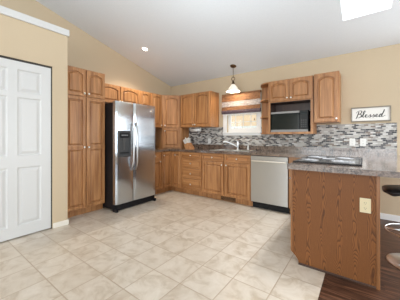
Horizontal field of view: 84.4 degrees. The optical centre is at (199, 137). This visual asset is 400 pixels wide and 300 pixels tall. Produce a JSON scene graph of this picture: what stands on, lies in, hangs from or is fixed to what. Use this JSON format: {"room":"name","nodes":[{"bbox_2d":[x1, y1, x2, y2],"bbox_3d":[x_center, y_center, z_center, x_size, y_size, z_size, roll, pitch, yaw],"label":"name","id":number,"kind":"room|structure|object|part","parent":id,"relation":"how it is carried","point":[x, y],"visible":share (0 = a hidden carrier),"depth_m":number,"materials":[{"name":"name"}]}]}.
{"room":"kitchen","nodes":[
{"label":"kitchen","id":0,"kind":"room"},
{"bbox_2d":[0,14,67,228],"bbox_3d":[-4.592,-0.096,-0.120,0.770,2.552,8.331,0,0,37],"label":"wall","id":1,"kind":"structure","parent":0,"point":[21,40],"depth_m":2.87,"materials":[{"name":"beige paint"}]},
{"bbox_2d":[0,57,50,241],"bbox_3d":[-2.172,0.139,2.548,0.034,2.058,0.783,0,0,37],"label":"door","id":2,"kind":"structure","parent":1,"relation":"in","point":[25,88],"depth_m":2.63,"materials":[{"name":"white paint"}]},
{"bbox_2d":[0,55,51,228],"bbox_3d":[-2.185,0.133,2.560,0.078,2.094,0.795,0,0,37],"label":"trim","id":3,"kind":"structure","parent":1,"relation":"attached to","point":[1,56],"depth_m":2.85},
{"bbox_2d":[0,5,68,36],"bbox_3d":[-4.579,-1.411,-0.120,0.792,0.085,8.347,0,0,37],"label":"trim","id":4,"kind":"structure","parent":1,"relation":"on","point":[6,11],"depth_m":2.66,"materials":[{"name":"white paint"}]},
{"bbox_2d":[53,219,68,228],"bbox_3d":[-1.844,1.147,2.925,0.012,0.065,0.188,0,0,37],"label":"baseboard","id":5,"kind":"structure","parent":1,"relation":"attached to","point":[65,222],"depth_m":2.92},
{"bbox_2d":[0,0,170,94],"bbox_3d":[-4.115,-0.617,1.269,0.120,3.594,11.130,0,0,37],"label":"wall","id":6,"kind":"structure","parent":0,"point":[86,52],"depth_m":4.09,"materials":[{"name":"beige paint"}]},
{"bbox_2d":[105,83,138,103],"bbox_3d":[-1.610,-0.792,4.238,0.342,0.345,0.885,0,0,37],"label":"upper cabinet","id":7,"kind":"object","parent":6,"relation":"attached to","point":[112,92],"visible":0.62,"depth_m":4.17,"materials":[{"name":"brown wood"}]},
{"bbox_3d":[-1.635,-0.792,3.986,0.022,0.321,0.426,0,0,37],"label":"door","id":8,"kind":"part","parent":7,"relation":"part of","materials":[{"name":"brown wood"}]},
{"bbox_3d":[-1.374,-0.792,4.337,0.022,0.321,0.421,0,0,37],"label":"door","id":9,"kind":"part","parent":7,"relation":"part of","materials":[{"name":"brown wood"}]},
{"bbox_2d":[139,90,150,105],"bbox_3d":[-1.266,-0.792,4.726,0.312,0.345,0.300,0,0,37],"label":"upper cabinet","id":10,"kind":"object","parent":6,"relation":"attached to","point":[144,97],"visible":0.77,"depth_m":4.63,"materials":[{"name":"brown wood"}]},
{"bbox_2d":[151,93,161,127],"bbox_3d":[-1.066,-0.593,4.970,0.342,0.745,0.320,0,0,37],"label":"upper cabinet","id":11,"kind":"object","parent":6,"relation":"attached to","point":[156,99],"visible":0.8,"depth_m":4.90,"materials":[{"name":"brown wood"}]},
{"bbox_2d":[0,190,399,299],"bbox_3d":[-0.418,1.220,-1.402,9.240,0.080,11.250,0,0,37],"label":"floor","id":12,"kind":"structure","parent":0,"point":[177,245],"depth_m":2.13,"materials":[{"name":"beige tile"}]},
{"bbox_2d":[68,65,104,217],"bbox_3d":[-1.960,0.072,3.522,0.632,2.215,0.628,0,0,37],"label":"pantry cabinet","id":13,"kind":"object","parent":12,"relation":"on","point":[86,88],"visible":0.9,"depth_m":3.36,"materials":[{"name":"brown wood"}]},
{"bbox_3d":[-1.832,0.230,3.234,0.022,1.670,0.294,0,0,37],"label":"door","id":14,"kind":"part","parent":13,"relation":"part of","materials":[{"name":"brown wood"}]},
{"bbox_3d":[-1.832,-0.820,3.234,0.022,0.400,0.294,0,0,37],"label":"door","id":15,"kind":"part","parent":13,"relation":"part of","materials":[{"name":"brown wood"}]},
{"bbox_3d":[-1.647,0.230,3.483,0.022,1.670,0.294,0,0,37],"label":"door","id":16,"kind":"part","parent":13,"relation":"part of","materials":[{"name":"brown wood"}]},
{"bbox_3d":[-1.647,-0.820,3.483,0.022,0.400,0.294,0,0,37],"label":"door","id":17,"kind":"part","parent":13,"relation":"part of","materials":[{"name":"brown wood"}]},
{"bbox_2d":[103,101,155,212],"bbox_3d":[-1.335,0.302,3.969,0.803,1.755,0.829,0,0,37],"label":"refrigerator","id":18,"kind":"object","parent":12,"relation":"on","point":[129,127],"visible":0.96,"depth_m":3.63,"materials":[{"name":"silver metal"}]},
{"bbox_3d":[-1.250,0.245,3.600,0.080,1.640,0.329,0,0,37],"label":"freezer door","id":19,"kind":"part","parent":18,"relation":"part of","materials":[{"name":"silver metal"}]},
{"bbox_3d":[-1.114,0.150,3.661,0.079,0.800,0.037,0,0,37],"label":"handle","id":20,"kind":"part","parent":18,"relation":"part of","materials":[{"name":"silver metal"}]},
{"bbox_3d":[-1.068,0.150,3.722,0.079,0.800,0.037,0,0,37],"label":"handle","id":21,"kind":"part","parent":18,"relation":"part of","materials":[{"name":"silver metal"}]},
{"bbox_3d":[-1.003,0.245,3.933,0.080,1.640,0.484,0,0,37],"label":"fridge door","id":22,"kind":"part","parent":18,"relation":"part of","materials":[{"name":"silver metal"}]},
{"bbox_2d":[155,152,160,193],"bbox_3d":[-1.149,0.741,4.598,0.662,0.879,0.362,0,0,37],"label":"base cabinet","id":23,"kind":"object","parent":12,"relation":"on","point":[157,154],"visible":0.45,"depth_m":4.50,"materials":[{"name":"brown wood"}]},
{"bbox_3d":[-0.916,0.380,4.425,0.022,0.130,0.338,0,0,37],"label":"drawer","id":24,"kind":"part","parent":23,"relation":"part of","materials":[{"name":"brown wood"}]},
{"bbox_2d":[158,151,183,193],"bbox_3d":[-0.659,0.741,5.045,0.915,0.879,0.935,0,0,37],"label":"base cabinet","id":25,"kind":"object","parent":12,"relation":"on","point":[171,161],"visible":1,"depth_m":4.71,"materials":[{"name":"brown wood"}]},
{"bbox_3d":[-0.714,0.688,4.697,0.022,0.745,0.257,0,0,37],"label":"door","id":26,"kind":"part","parent":25,"relation":"part of","materials":[{"name":"brown wood"}]},
{"bbox_3d":[-0.509,0.688,4.724,0.267,0.745,0.022,0,0,37],"label":"door","id":27,"kind":"part","parent":25,"relation":"part of","materials":[{"name":"brown wood"}]},
{"bbox_2d":[182,152,203,196],"bbox_3d":[-0.001,0.741,4.717,0.530,0.879,0.677,0,0,37],"label":"base cabinet","id":28,"kind":"object","parent":12,"relation":"on","point":[191,161],"visible":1,"depth_m":4.46,"materials":[{"name":"brown wood"}]},
{"bbox_3d":[-0.178,0.952,4.478,0.500,0.207,0.022,0,0,37],"label":"drawer","id":29,"kind":"part","parent":28,"relation":"part of","materials":[{"name":"brown wood"}]},
{"bbox_3d":[-0.178,0.737,4.478,0.500,0.197,0.022,0,0,37],"label":"drawer","id":30,"kind":"part","parent":28,"relation":"part of","materials":[{"name":"brown wood"}]},
{"bbox_3d":[-0.178,0.531,4.478,0.500,0.187,0.022,0,0,37],"label":"drawer","id":31,"kind":"part","parent":28,"relation":"part of","materials":[{"name":"brown wood"}]},
{"bbox_3d":[-0.178,0.368,4.478,0.500,0.113,0.022,0,0,37],"label":"drawer","id":32,"kind":"part","parent":28,"relation":"part of","materials":[{"name":"brown wood"}]},
{"bbox_2d":[202,153,253,205],"bbox_3d":[0.624,0.741,4.253,1.022,0.879,0.677,0,0,37],"label":"base cabinet","id":33,"kind":"object","parent":12,"relation":"on","point":[227,175],"visible":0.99,"depth_m":3.98,"materials":[{"name":"brown wood"}]},
{"bbox_3d":[0.240,0.380,4.168,0.477,0.130,0.022,0,0,37],"label":"drawer","id":34,"kind":"part","parent":33,"relation":"part of","materials":[{"name":"brown wood"}]},
{"bbox_3d":[0.240,0.762,4.168,0.477,0.595,0.022,0,0,37],"label":"door","id":35,"kind":"part","parent":33,"relation":"part of","materials":[{"name":"brown wood"}]},
{"bbox_2d":[221,196,235,201],"bbox_3d":[0.517,1.128,4.051,0.300,0.080,0.006,0,0,37],"label":"floor register","id":36,"kind":"object","parent":33,"relation":"attached to","point":[234,199],"visible":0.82,"depth_m":4.04,"materials":[{"name":"brown metal"}]},
{"bbox_3d":[0.653,0.380,3.861,0.477,0.130,0.022,0,0,37],"label":"drawer","id":37,"kind":"part","parent":33,"relation":"part of","materials":[{"name":"brown wood"}]},
{"bbox_3d":[0.653,0.762,3.861,0.477,0.595,0.022,0,0,37],"label":"door","id":38,"kind":"part","parent":33,"relation":"part of","materials":[{"name":"brown wood"}]},
{"bbox_2d":[251,155,289,212],"bbox_3d":[1.259,0.742,3.741,0.594,0.867,0.632,0,0,37],"label":"dishwasher","id":39,"kind":"object","parent":12,"relation":"on","point":[269,174],"visible":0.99,"depth_m":3.50,"materials":[{"name":"silver metal"}]},
{"bbox_3d":[1.080,0.386,3.500,0.560,0.024,0.032,0,0,37],"label":"handle","id":40,"kind":"part","parent":39,"relation":"part of","materials":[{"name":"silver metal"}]},
{"bbox_3d":[1.138,1.121,3.579,0.592,0.107,0.013,0,0,37],"label":"toe panel","id":41,"kind":"part","parent":39,"relation":"part of","materials":[{"name":"black plastic"}]},
{"bbox_2d":[289,157,299,213],"bbox_3d":[1.520,0.741,3.287,0.358,0.879,0.090,0,0,37],"label":"filler panel","id":42,"kind":"object","parent":12,"relation":"on","point":[291,159],"visible":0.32,"depth_m":3.34,"materials":[{"name":"brown wood"}]},
{"bbox_2d":[289,155,362,178],"bbox_3d":[1.426,0.694,2.471,0.636,0.913,0.868,0,0,37],"label":"range","id":43,"kind":"object","parent":12,"relation":"on","point":[337,160],"visible":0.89,"depth_m":2.31,"materials":[{"name":"silver metal"}]},
{"bbox_3d":[1.449,0.247,2.454,0.580,0.012,0.868,0,0,37],"label":"trim","id":44,"kind":"part","parent":43,"relation":"part of","materials":[{"name":"black metal"}]},
{"bbox_3d":[1.446,0.248,2.456,0.568,0.010,0.852,0,0,37],"label":"cooktop glass","id":45,"kind":"part","parent":43,"relation":"part of","materials":[{"name":"black ceramic"}]},
{"bbox_3d":[1.420,0.241,2.197,0.198,0.008,0.198,0,0,37],"label":"burner","id":46,"kind":"part","parent":43,"relation":"part of","materials":[{"name":"grey glass"}]},
{"bbox_2d":[291,169,379,289],"bbox_3d":[1.697,0.741,2.666,0.658,0.879,1.935,0,0,37],"label":"base cabinet","id":47,"kind":"object","parent":12,"relation":"on","point":[330,234],"visible":0.84,"depth_m":1.87,"materials":[{"name":"brown wood"}]},
{"bbox_2d":[155,144,399,177],"bbox_3d":[0.452,0.232,3.583,4.448,0.134,1.966,0,0,37],"label":"countertop","id":48,"kind":"structure","parent":47,"relation":"on","point":[376,162],"depth_m":3.21,"materials":[{"name":"stone"}]},
{"bbox_2d":[155,95,188,147],"bbox_3d":[-0.681,-0.356,5.255,0.590,1.218,0.585,0,0,37],"label":"cabinet","id":49,"kind":"object","parent":48,"relation":"on","point":[171,134],"visible":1,"depth_m":5.05,"materials":[{"name":"brown wood"}]},
{"bbox_3d":[-0.650,0.014,5.054,0.376,0.438,0.022,0,0,-8],"label":"door","id":50,"kind":"part","parent":49,"relation":"part of","materials":[{"name":"brown wood"}]},
{"bbox_3d":[-0.650,-0.588,5.054,0.376,0.725,0.022,0,0,-8],"label":"door","id":51,"kind":"part","parent":49,"relation":"part of","materials":[{"name":"brown wood"}]},
{"bbox_2d":[184,143,194,148],"bbox_3d":[-0.241,0.189,5.000,0.227,0.129,0.130,0,0,45],"label":"knife block","id":52,"kind":"object","parent":48,"relation":"on","point":[187,145],"visible":1,"depth_m":4.96,"materials":[{"name":"brown wood"}]},
{"bbox_2d":[223,140,238,149],"bbox_3d":[0.623,0.150,4.435,0.329,0.191,0.072,0,0,11],"label":"faucet","id":53,"kind":"object","parent":48,"relation":"on","point":[237,145],"visible":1,"depth_m":4.40,"materials":[{"name":"silver metal"}]},
{"bbox_2d":[215,149,255,151],"bbox_3d":[0.634,0.335,4.275,0.784,0.171,0.444,0,0,37],"label":"sink","id":54,"kind":"object","parent":48,"relation":"in","point":[215,149],"visible":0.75,"depth_m":4.29,"materials":[{"name":"silver metal"}]},
{"bbox_3d":[1.141,1.171,1.880,0.565,0.018,0.010,0,0,37],"label":"shoe molding","id":55,"kind":"part","parent":47,"relation":"part of","materials":[{"name":"brown wood"}]},
{"bbox_2d":[360,198,370,213],"bbox_3d":[1.314,0.543,1.752,0.072,0.115,0.009,0,0,37],"label":"wall outlet","id":56,"kind":"object","parent":47,"relation":"attached to","point":[365,204],"visible":1,"depth_m":1.75,"materials":[{"name":"beige plastic"}]},
{"bbox_3d":[1.387,0.741,1.717,0.024,0.879,0.038,0,0,37],"label":"corner post","id":57,"kind":"part","parent":47,"relation":"part of","materials":[{"name":"brown wood"}]},
{"bbox_2d":[382,185,399,268],"bbox_3d":[1.984,0.824,2.026,0.488,0.712,0.445,0,0,37],"label":"bar stool","id":58,"kind":"object","parent":12,"relation":"on","point":[393,259],"visible":1,"depth_m":2.08,"materials":[{"name":"silver metal"}]},
{"bbox_3d":[1.984,0.509,2.026,0.487,0.082,0.373,0,0,36],"label":"seat","id":59,"kind":"part","parent":58,"relation":"part of","materials":[{"name":"black leather"}]},
{"bbox_2d":[36,0,399,86],"bbox_3d":[-0.412,-1.893,-1.394,9.240,1.243,11.270,0,0,37],"label":"ceiling","id":60,"kind":"structure","parent":0,"point":[187,41],"depth_m":3.35,"materials":[{"name":"white paint"}]},
{"bbox_2d":[226,64,240,92],"bbox_3d":[0.646,-1.151,4.291,0.284,0.527,0.284,0,0,37],"label":"pendant light","id":61,"kind":"object","parent":60,"relation":"hanging from","point":[233,88],"visible":1,"depth_m":4.26,"materials":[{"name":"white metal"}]},
{"bbox_3d":[0.646,-0.962,4.291,0.284,0.150,0.284,0,0,37],"label":"lamp shade","id":62,"kind":"part","parent":61,"relation":"part of","materials":[{"name":"white glass"}]},
{"bbox_2d":[342,0,380,10],"bbox_3d":[1.787,-1.824,2.369,0.513,0.409,0.875,0,0,37],"label":"window","id":63,"kind":"structure","parent":60,"relation":"attached to","point":[346,4],"depth_m":2.77,"materials":[{"name":"white glass"}]},
{"bbox_2d":[171,44,399,215],"bbox_3d":[2.906,-0.074,3.074,9.000,2.508,0.140,0,0,37],"label":"wall","id":64,"kind":"structure","parent":0,"point":[370,77],"depth_m":3.38,"materials":[{"name":"beige paint"}]},
{"bbox_2d":[181,91,218,127],"bbox_3d":[-0.031,-0.593,4.927,0.835,0.745,0.377,0,0,37],"label":"upper cabinet","id":65,"kind":"object","parent":64,"relation":"attached to","point":[201,109],"visible":1,"depth_m":4.75,"materials":[{"name":"brown wood"}]},
{"bbox_3d":[-0.276,-0.593,4.925,0.385,0.721,0.022,0,0,37],"label":"door","id":66,"kind":"part","parent":65,"relation":"part of","materials":[{"name":"brown wood"}]},
{"bbox_2d":[190,127,200,131],"bbox_3d":[-0.101,-0.175,4.971,0.294,0.088,0.068,0,0,37],"label":"paper towel holder","id":67,"kind":"object","parent":65,"relation":"attached to","point":[196,128],"visible":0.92,"depth_m":4.93,"materials":[{"name":"white plastic"}]},
{"bbox_3d":[0.045,-0.593,4.686,0.395,0.721,0.022,0,0,37],"label":"door","id":68,"kind":"part","parent":65,"relation":"part of","materials":[{"name":"brown wood"}]},
{"bbox_2d":[223,105,260,135],"bbox_3d":[0.863,-0.464,4.538,0.845,0.853,0.145,0,0,37],"label":"window","id":69,"kind":"structure","parent":64,"relation":"in","point":[235,131],"depth_m":4.56,"materials":[{"name":"white glass"}]},
{"bbox_2d":[221,90,260,119],"bbox_3d":[0.818,-0.620,4.469,0.855,0.577,0.067,0,0,37],"label":"roman shade","id":70,"kind":"object","parent":69,"relation":"attached to","point":[249,102],"visible":1,"depth_m":4.43,"materials":[{"name":"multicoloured fabric"}]},
{"bbox_3d":[0.839,-0.094,4.505,0.845,0.020,0.065,0,0,37],"label":"sill","id":71,"kind":"part","parent":69,"relation":"part of","materials":[{"name":"white paint"}]},
{"bbox_3d":[0.899,-0.476,4.570,0.685,0.768,0.050,0,0,37],"label":"frame","id":72,"kind":"part","parent":69,"relation":"part of","materials":[{"name":"white paint"}]},
{"bbox_2d":[261,82,267,133],"bbox_3d":[1.198,-0.510,4.051,0.235,0.910,0.316,0,0,37],"label":"corner shelf","id":73,"kind":"object","parent":64,"relation":"attached to","point":[264,86],"visible":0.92,"depth_m":4.18,"materials":[{"name":"brown wood"}]},
{"bbox_2d":[268,75,316,133],"bbox_3d":[1.558,-0.510,3.747,0.709,0.910,0.377,0,0,37],"label":"upper cabinet","id":74,"kind":"object","parent":64,"relation":"attached to","point":[294,94],"visible":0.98,"depth_m":3.66,"materials":[{"name":"brown wood"}]},
{"bbox_3d":[1.331,-0.781,3.731,0.334,0.343,0.022,0,0,37],"label":"door","id":75,"kind":"part","parent":74,"relation":"part of","materials":[{"name":"brown wood"}]},
{"bbox_2d":[271,110,310,131],"bbox_3d":[1.551,-0.256,3.779,0.600,0.360,0.264,0,0,37],"label":"microwave","id":76,"kind":"object","parent":74,"relation":"in","point":[287,121],"visible":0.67,"depth_m":3.65,"materials":[{"name":"black plastic"}]},
{"bbox_3d":[1.430,-0.266,3.722,0.466,0.270,0.021,0,0,37],"label":"oven door","id":77,"kind":"part","parent":76,"relation":"part of","materials":[{"name":"black glass"}]},
{"bbox_3d":[1.481,-0.109,3.684,0.592,0.039,0.021,0,0,37],"label":"trim","id":78,"kind":"part","parent":76,"relation":"part of","materials":[{"name":"silver metal"}]},
{"bbox_3d":[1.669,-0.282,3.544,0.122,0.303,0.021,0,0,37],"label":"control panel","id":79,"kind":"part","parent":76,"relation":"part of","materials":[{"name":"black plastic"}]},
{"bbox_3d":[1.608,-0.781,3.526,0.334,0.343,0.022,0,0,37],"label":"door","id":80,"kind":"part","parent":74,"relation":"part of","materials":[{"name":"brown wood"}]},
{"bbox_2d":[189,123,396,148],"bbox_3d":[1.008,-0.028,4.388,4.363,0.384,0.012,0,0,37],"label":"tiled wall","id":81,"kind":"structure","parent":64,"relation":"attached to","point":[377,135],"depth_m":3.62,"materials":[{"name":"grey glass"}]},
{"bbox_2d":[350,138,354,145],"bbox_3d":[2.340,0.075,3.385,0.072,0.115,0.009,0,0,37],"label":"wall outlet","id":82,"kind":"object","parent":81,"relation":"attached to","point":[352,140],"visible":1,"depth_m":3.38,"materials":[{"name":"white plastic"}]},
{"bbox_2d":[360,138,365,145],"bbox_3d":[2.446,0.075,3.307,0.072,0.115,0.009,0,0,37],"label":"wall outlet","id":83,"kind":"object","parent":81,"relation":"attached to","point":[362,140],"visible":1,"depth_m":3.31,"materials":[{"name":"white plastic"}]},
{"bbox_2d":[314,71,340,123],"bbox_3d":[1.982,-0.600,3.431,0.335,0.750,0.377,0,0,37],"label":"upper cabinet","id":84,"kind":"object","parent":64,"relation":"attached to","point":[327,86],"visible":1,"depth_m":3.30,"materials":[{"name":"brown wood"}]},
{"bbox_2d":[351,105,390,121],"bbox_3d":[2.517,-0.342,3.259,0.470,0.220,0.024,0,0,37],"label":"wall sign","id":85,"kind":"object","parent":64,"relation":"attached to","point":[374,113],"visible":1,"depth_m":3.25,"materials":[{"name":"grey wood"}]},
{"bbox_2d":[380,213,399,221],"bbox_3d":[4.513,1.137,1.784,4.880,0.085,0.014,0,0,37],"label":"baseboard","id":86,"kind":"structure","parent":64,"relation":"attached to","point":[384,216],"depth_m":3.12,"materials":[{"name":"white paint"}]},
{"label":"outside","id":87,"kind":"structure","parent":0,"visible":0},
{"bbox_3d":[7.539,1.730,12.668,27.000,0.100,20.670,0,0,37],"label":"ground","id":88,"kind":"structure","parent":87,"visible":0},
{"bbox_2d":[231,113,255,126],"bbox_3d":[5.044,-0.670,11.824,12.000,4.700,3.000,0,0,37],"label":"neighbor house","id":89,"kind":"structure","parent":88,"relation":"on","point":[239,119],"depth_m":11.91,"materials":[{"name":"beige"}]},
{"bbox_2d":[231,126,255,127],"bbox_3d":[2.382,0.620,8.239,12.000,2.120,0.070,0,0,37],"label":"fence","id":90,"kind":"object","parent":88,"relation":"on","point":[233,126],"visible":0.02,"depth_m":8.65,"materials":[{"name":"white wood"}]}
]}

